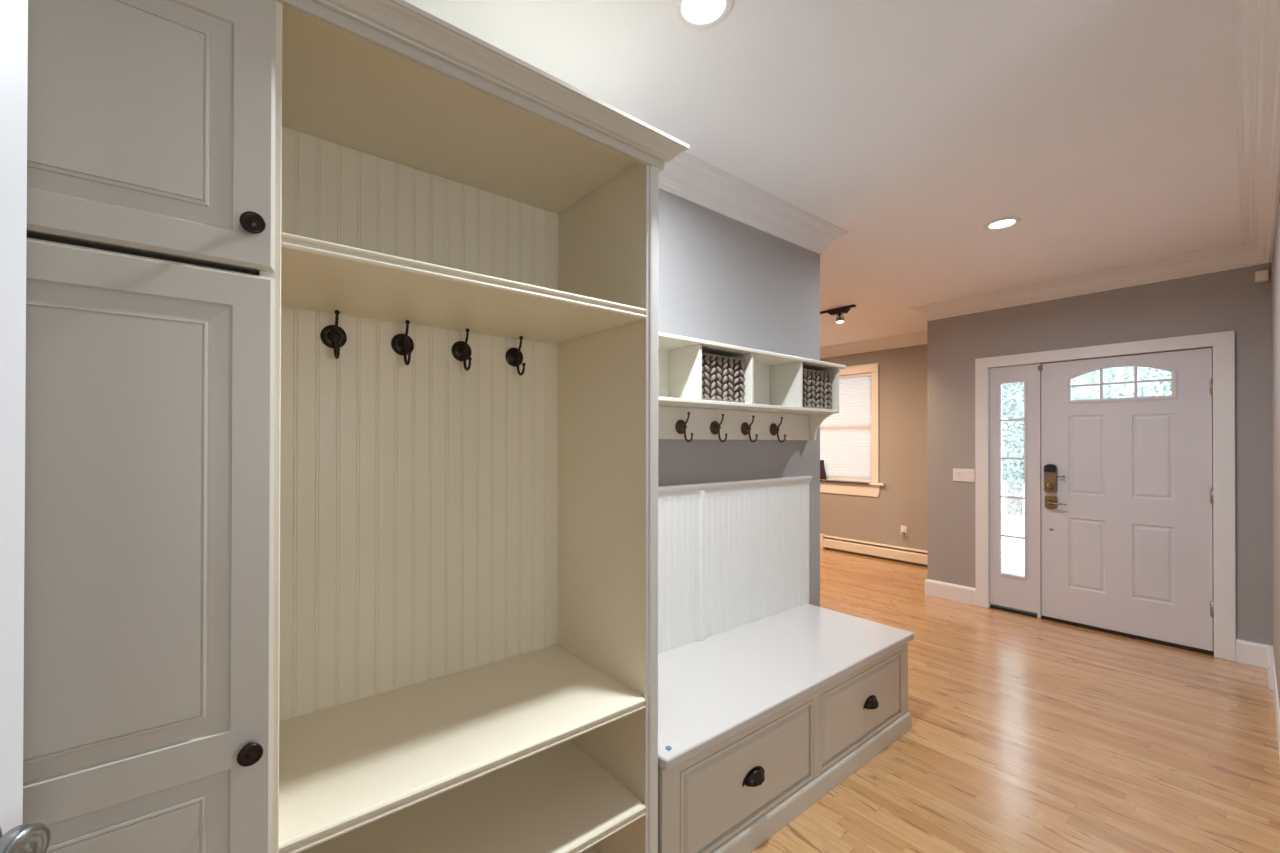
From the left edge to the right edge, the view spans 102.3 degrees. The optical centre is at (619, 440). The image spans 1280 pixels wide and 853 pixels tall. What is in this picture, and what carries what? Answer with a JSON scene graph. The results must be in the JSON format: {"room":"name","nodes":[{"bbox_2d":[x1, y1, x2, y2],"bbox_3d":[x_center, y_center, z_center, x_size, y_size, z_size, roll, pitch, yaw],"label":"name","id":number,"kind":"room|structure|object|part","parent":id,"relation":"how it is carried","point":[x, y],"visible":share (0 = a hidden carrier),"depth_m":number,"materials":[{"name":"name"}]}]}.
{"room":"mudroom","nodes":[
{"label":"mudroom","id":0,"kind":"room"},
{"bbox_2d":[658,189,819,606],"bbox_3d":[-0.707,0.081,1.700,4.780,2.690,0.120,0,0,-38],"label":"wall","id":1,"kind":"structure","parent":0,"point":[723,279],"depth_m":2.65,"materials":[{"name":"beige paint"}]},
{"bbox_2d":[658,476,811,653],"bbox_3d":[0.450,0.580,2.507,1.700,0.746,0.030,0,0,-38],"label":"beadboard panel","id":2,"kind":"object","parent":1,"relation":"attached to","point":[732,554],"visible":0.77,"depth_m":2.58,"materials":[{"name":"white wood"}]},
{"bbox_3d":[0.450,0.227,2.509,1.700,0.040,0.028,0,0,-38],"label":"cap rail","id":3,"kind":"part","parent":2,"relation":"part of","materials":[{"name":"white wood"}]},
{"bbox_2d":[658,332,845,441],"bbox_3d":[0.598,-0.207,2.509,1.560,0.436,0.210,0,0,-38],"label":"cubby shelf","id":4,"kind":"object","parent":1,"relation":"attached to","point":[772,409],"visible":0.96,"depth_m":2.50,"materials":[{"name":"white wood"}]},
{"bbox_2d":[702,352,744,402],"bbox_3d":[0.421,-0.280,2.384,0.332,0.216,0.157,0,0,-38],"label":"woven basket","id":5,"kind":"object","parent":4,"relation":"on","point":[722,376],"visible":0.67,"depth_m":2.33,"materials":[{"name":"grey fabric"}]},
{"bbox_3d":[0.524,-0.078,2.572,1.469,0.150,0.018,0,0,-38],"label":"hook rail","id":6,"kind":"part","parent":4,"relation":"part of","materials":[{"name":"white wood"}]},
{"bbox_2d":[803,368,831,409],"bbox_3d":[1.018,-0.276,2.851,0.339,0.215,0.157,0,0,-38],"label":"woven basket","id":7,"kind":"object","parent":4,"relation":"on","point":[816,384],"visible":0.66,"depth_m":2.80,"materials":[{"name":"grey fabric"}]},
{"bbox_2d":[659,152,848,254],"bbox_3d":[-1.153,-1.192,3.415,3.618,0.130,3.603,0,0,-38],"label":"trim","id":8,"kind":"structure","parent":1,"relation":"attached to","point":[688,177],"depth_m":2.60,"materials":[{"name":"white wood"}]},
{"bbox_2d":[404,0,1241,346],"bbox_3d":[0.953,-1.298,2.525,8.500,0.080,7.800,0,0,-38],"label":"ceiling","id":9,"kind":"structure","parent":0,"point":[908,128],"depth_m":1.98,"materials":[{"name":"paint"}]},
{"bbox_2d":[673,0,733,29],"bbox_3d":[0.242,-1.258,1.493,0.176,0.009,0.176,0,0,-38],"label":"recessed light","id":10,"kind":"object","parent":9,"relation":"in","point":[698,11],"visible":1,"depth_m":1.52,"materials":[{"name":"white"}]},
{"bbox_2d":[820,305,855,323],"bbox_3d":[1.606,-1.172,5.445,0.075,0.143,1.800,0,0,-38],"label":"track light","id":11,"kind":"object","parent":9,"relation":"attached to","point":[842,310],"visible":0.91,"depth_m":4.84,"materials":[{"name":"black metal"}]},
{"bbox_2d":[983,217,1020,229],"bbox_3d":[2.209,-1.249,2.979,0.176,0.009,0.176,0,0,-38],"label":"recessed light","id":12,"kind":"object","parent":9,"relation":"in","point":[1006,222],"visible":1,"depth_m":2.97,"materials":[{"name":"white"}]},
{"bbox_2d":[820,344,927,565],"bbox_3d":[2.911,0.109,6.848,0.120,2.690,3.390,0,0,-38],"label":"wall","id":13,"kind":"structure","parent":0,"point":[902,500],"depth_m":6.21,"materials":[{"name":"beige paint"}]},
{"bbox_2d":[820,363,884,496],"bbox_3d":[2.896,-0.124,6.808,0.155,1.656,1.216,0,0,-38],"label":"window","id":14,"kind":"structure","parent":13,"relation":"in","point":[861,488],"depth_m":6.43,"materials":[{"name":"white wood"}]},
{"bbox_2d":[820,460,825,479],"bbox_3d":[2.726,0.400,6.950,0.062,0.262,0.124,0,0,-38],"label":"vase","id":15,"kind":"object","parent":14,"relation":"on","point":[822,468],"visible":0.8,"depth_m":6.92,"materials":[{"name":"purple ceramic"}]},
{"bbox_2d":[820,373,870,481],"bbox_3d":[2.906,-0.158,6.813,0.043,1.372,0.886,0,0,-38],"label":"window blind","id":16,"kind":"object","parent":14,"relation":"attached to","point":[845,436],"visible":0.57,"depth_m":6.70,"materials":[{"name":"white fabric"}]},
{"bbox_3d":[2.905,0.517,6.811,0.024,0.020,0.882,0,0,-38],"label":"rail","id":17,"kind":"part","parent":16,"relation":"part of","materials":[{"name":"white plastic"}]},
{"bbox_3d":[2.907,-0.826,6.816,0.043,0.036,0.886,0,0,-38],"label":"head rail","id":18,"kind":"part","parent":16,"relation":"part of","materials":[{"name":"white plastic"}]},
{"bbox_3d":[2.869,-0.211,6.784,0.028,1.483,1.076,0,0,-38],"label":"casing","id":19,"kind":"part","parent":14,"relation":"part of","materials":[{"name":"white wood"}]},
{"bbox_2d":[820,534,927,564],"bbox_3d":[3.222,1.358,6.287,0.069,0.185,1.850,0,0,-38],"label":"baseboard heater","id":20,"kind":"object","parent":13,"relation":"attached to","point":[852,545],"visible":0.58,"depth_m":6.35,"materials":[{"name":"metal"}]},
{"bbox_3d":[3.273,1.352,6.236,0.051,0.156,1.705,0,0,-38],"label":"plate","id":21,"kind":"part","parent":20,"relation":"part of","materials":[{"name":"metal"}]},
{"bbox_2d":[901,525,906,535],"bbox_3d":[3.380,1.077,6.136,0.010,0.114,0.070,0,0,-38],"label":"wall outlet","id":22,"kind":"object","parent":13,"relation":"attached to","point":[903,528],"visible":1,"depth_m":6.12,"materials":[{"name":"white plastic"}]},
{"bbox_2d":[751,548,1279,852],"bbox_3d":[0.948,1.462,2.513,8.500,0.060,7.800,0,0,-38],"label":"floor","id":23,"kind":"structure","parent":0,"point":[1027,734],"depth_m":2.44,"materials":[{"name":"brown wood"}]},
{"bbox_2d":[23,0,275,852],"bbox_3d":[-0.998,0.275,1.002,0.503,2.294,0.600,0,0,-38],"label":"tall cabinet","id":24,"kind":"object","parent":23,"relation":"on","point":[149,541],"visible":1,"depth_m":0.84,"materials":[{"name":"white wood"}]},
{"bbox_3d":[-0.831,-0.563,0.806,0.488,0.502,0.022,0,0,-38],"label":"door","id":25,"kind":"part","parent":24,"relation":"part of","materials":[{"name":"white wood"}]},
{"bbox_3d":[-0.652,0.551,0.910,0.038,0.038,0.030,0,0,-38],"label":"cabinet knob","id":26,"kind":"part","parent":24,"relation":"part of","materials":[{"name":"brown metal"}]},
{"bbox_3d":[-0.651,-0.382,0.914,0.038,0.038,0.030,0,0,-38],"label":"cabinet knob","id":27,"kind":"part","parent":24,"relation":"part of","materials":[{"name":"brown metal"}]},
{"bbox_2d":[257,1,658,852],"bbox_3d":[-0.442,0.277,1.463,0.987,2.294,0.559,0,0,-38],"label":"open shelving unit","id":28,"kind":"object","parent":23,"relation":"on","point":[466,341],"visible":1,"depth_m":1.54,"materials":[{"name":"beige wood"}]},
{"bbox_3d":[-0.819,0.276,1.172,0.034,2.294,0.553,0,0,-38],"label":"panel","id":29,"kind":"part","parent":28,"relation":"part of","materials":[{"name":"white wood"}]},
{"bbox_3d":[-0.444,-0.861,1.470,0.914,0.017,0.548,0,0,-38],"label":"panel","id":30,"kind":"part","parent":28,"relation":"part of","materials":[{"name":"white wood"}]},
{"bbox_2d":[279,645,645,852],"bbox_3d":[-0.434,0.777,1.447,0.914,0.030,0.511,0,0,-38],"label":"shelf","id":31,"kind":"object","parent":28,"relation":"attached to","point":[347,764],"depth_m":1.35,"materials":[{"name":"white wood"}]},
{"bbox_2d":[281,232,646,343],"bbox_3d":[-0.432,-0.377,1.452,0.914,0.030,0.511,0,0,-38],"label":"shelf","id":32,"kind":"object","parent":28,"relation":"attached to","point":[319,278],"depth_m":1.35,"materials":[{"name":"white wood"}]},
{"bbox_2d":[299,740,645,852],"bbox_3d":[-0.435,1.092,1.446,0.914,0.030,0.511,0,0,-38],"label":"shoe shelf","id":33,"kind":"object","parent":28,"relation":"attached to","point":[560,798],"depth_m":1.49,"materials":[{"name":"white wood"}]},
{"bbox_2d":[275,0,689,171],"bbox_3d":[-0.583,-0.853,1.316,1.534,0.069,0.612,0,0,-38],"label":"crown molding","id":34,"kind":"structure","parent":28,"relation":"attached to","point":[401,28],"depth_m":1.19,"materials":[{"name":"white wood"}]},
{"bbox_3d":[-0.450,1.397,1.463,0.914,0.054,0.465,0,0,-38],"label":"panel","id":35,"kind":"part","parent":28,"relation":"part of","materials":[{"name":"white wood"}]},
{"bbox_3d":[-0.073,0.279,1.761,0.037,2.294,0.543,0,0,-38],"label":"panel","id":36,"kind":"part","parent":28,"relation":"part of","materials":[{"name":"beige wood"}]},
{"bbox_2d":[658,603,913,852],"bbox_3d":[0.622,1.191,2.272,1.683,0.477,0.607,0,0,-38],"label":"storage bench","id":37,"kind":"object","parent":23,"relation":"on","point":[762,719],"visible":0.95,"depth_m":2.01,"materials":[{"name":"white wood"}]},
{"bbox_3d":[0.471,1.183,1.823,0.735,0.311,0.021,0,0,-38],"label":"drawer","id":38,"kind":"part","parent":37,"relation":"part of","materials":[{"name":"white wood"}]},
{"bbox_3d":[0.479,1.171,1.797,0.123,0.044,0.035,0,0,-38],"label":"cup pull","id":39,"kind":"part","parent":37,"relation":"part of","materials":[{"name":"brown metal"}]},
{"bbox_3d":[0.619,0.971,2.278,1.683,0.037,0.594,0,0,-38],"label":"seat","id":40,"kind":"part","parent":37,"relation":"part of","materials":[{"name":"white wood"}]},
{"bbox_3d":[0.618,1.389,2.265,1.668,0.082,0.554,0,0,-38],"label":"moulding","id":41,"kind":"part","parent":37,"relation":"part of","materials":[{"name":"white wood"}]},
{"bbox_3d":[1.090,1.186,2.306,0.733,0.311,0.021,0,0,-38],"label":"drawer","id":42,"kind":"part","parent":37,"relation":"part of","materials":[{"name":"white wood"}]},
{"bbox_3d":[1.138,1.175,2.312,0.123,0.044,0.035,0,0,-38],"label":"cup pull","id":43,"kind":"part","parent":37,"relation":"part of","materials":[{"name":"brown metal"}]},
{"bbox_2d":[927,263,1272,645],"bbox_3d":[4.024,0.100,4.342,1.210,2.690,2.170,0,0,-38],"label":"wall","id":44,"kind":"structure","parent":0,"point":[1228,300],"depth_m":3.75,"materials":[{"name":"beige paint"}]},
{"bbox_2d":[925,579,975,604],"bbox_3d":[3.463,1.373,5.039,1.228,0.146,0.411,0,0,-38],"label":"baseboard","id":45,"kind":"structure","parent":44,"relation":"attached to","point":[964,594],"depth_m":4.65,"materials":[{"name":"white wood"}]},
{"bbox_2d":[953,469,974,481],"bbox_3d":[3.058,0.312,4.585,0.012,0.112,0.167,0,0,-38],"label":"light switch","id":46,"kind":"object","parent":44,"relation":"attached to","point":[965,475],"visible":1,"depth_m":4.58,"materials":[{"name":"white plastic"}]},
{"bbox_2d":[990,363,1036,612],"bbox_3d":[3.301,0.391,4.323,0.052,2.026,0.325,0,0,-38],"label":"window","id":47,"kind":"structure","parent":44,"relation":"in","point":[1015,591],"depth_m":4.29,"materials":[{"name":"white wood"}]},
{"bbox_3d":[3.301,0.324,4.327,0.004,1.607,0.164,0,0,-38],"label":"glass pane","id":48,"kind":"part","parent":47,"relation":"part of","materials":[{"name":"glass"}]},
{"bbox_2d":[820,0,1279,358],"bbox_3d":[2.898,-1.181,4.547,2.557,0.130,6.942,0,0,3],"label":"trim","id":49,"kind":"structure","parent":44,"relation":"attached to","point":[1255,23],"depth_m":2.73,"materials":[{"name":"white wood"}]},
{"bbox_2d":[990,604,1213,654],"bbox_3d":[3.619,1.432,3.974,0.103,0.022,1.266,0,0,-38],"label":"threshold","id":50,"kind":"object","parent":44,"relation":"attached to","point":[1004,608],"depth_m":3.87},
{"bbox_2d":[993,347,1213,650],"bbox_3d":[3.612,0.407,3.971,0.114,2.069,1.265,0,0,-38],"label":"trim","id":51,"kind":"structure","parent":44,"relation":"attached to","point":[1039,615],"depth_m":4.17,"materials":[{"name":"white wood"}]},
{"bbox_2d":[975,331,1235,660],"bbox_3d":[3.604,0.365,3.967,0.132,2.154,1.459,0,0,-38],"label":"trim","id":52,"kind":"structure","parent":44,"relation":"attached to","point":[1223,343],"depth_m":3.43,"materials":[{"name":"white wood"}]},
{"bbox_2d":[1038,348,1213,650],"bbox_3d":[3.670,0.397,3.801,0.113,2.030,0.935,0,0,-38],"label":"door","id":53,"kind":"structure","parent":44,"relation":"in","point":[1127,494],"depth_m":3.75,"materials":[{"name":"white wood"}]},
{"bbox_3d":[3.438,0.498,4.053,0.059,0.040,0.129,0,0,-38],"label":"lever","id":54,"kind":"part","parent":53,"relation":"part of","materials":[{"name":"gold metal"}]},
{"bbox_2d":[1255,270,1268,281],"bbox_3d":[4.071,-1.039,3.268,0.047,0.064,0.054,0,0,-38],"label":"detector","id":55,"kind":"object","parent":44,"relation":"attached to","point":[1260,276],"visible":1,"depth_m":3.25,"materials":[{"name":"white plastic"}]},
{"bbox_2d":[1271,192,1279,706],"bbox_3d":[2.847,0.089,2.154,3.340,2.690,0.170,0,0,-38],"label":"wall","id":56,"kind":"structure","parent":0,"point":[1275,264],"depth_m":2.71,"materials":[{"name":"beige paint"}]},
{"bbox_2d":[1236,639,1279,757],"bbox_3d":[2.770,1.360,2.245,3.340,0.146,0.222,0,0,-38],"label":"baseboard","id":57,"kind":"structure","parent":56,"relation":"attached to","point":[1247,652],"depth_m":3.26,"materials":[{"name":"white wood"}]},
{"bbox_3d":[-0.802,0.069,-1.061,1.330,2.690,4.115,0,0,-38],"label":"wall","id":58,"kind":"structure","parent":0,"visible":0},
{"bbox_2d":[0,0,49,852],"bbox_3d":[-0.750,0.394,0.309,0.102,2.028,0.760,0,0,-4],"label":"door","id":59,"kind":"structure","parent":58,"relation":"in","point":[15,837],"depth_m":0.67,"materials":[{"name":"wood"}]},
{"bbox_3d":[-0.755,0.503,0.627,0.068,0.066,0.066,0,0,-4],"label":"knob","id":60,"kind":"part","parent":59,"relation":"part of","materials":[{"name":"metal"}]},
{"label":"outside","id":61,"kind":"structure","parent":0,"visible":0},
{"bbox_2d":[1002,461,1024,565],"bbox_3d":[22.674,1.910,24.049,54.640,0.100,70.000,0,0,-38],"label":"ground","id":62,"kind":"structure","parent":61,"point":[1013,549],"depth_m":9.58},
{"bbox_2d":[1002,564,1024,575],"bbox_3d":[4.840,1.593,4.727,2.740,0.230,4.500,0,0,-38],"label":"porch","id":63,"kind":"object","parent":62,"relation":"on","point":[1018,570],"visible":0.11,"depth_m":5.95,"materials":[{"name":"concrete"}]},
{"bbox_2d":[1002,377,1091,515],"bbox_3d":[9.441,-0.903,12.287,3.702,5.398,3.650,0,0,-38],"label":"tree","id":64,"kind":"object","parent":62,"relation":"on","point":[1013,445],"visible":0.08,"depth_m":11.63,"materials":[{"name":"green plant"}]},
{"bbox_2d":[1072,367,1171,399],"bbox_3d":[8.901,-0.723,8.117,3.258,5.002,3.295,0,0,-38],"label":"tree","id":65,"kind":"object","parent":62,"relation":"on","point":[1161,388],"visible":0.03,"depth_m":7.95,"materials":[{"name":"green plant"}]}
]}

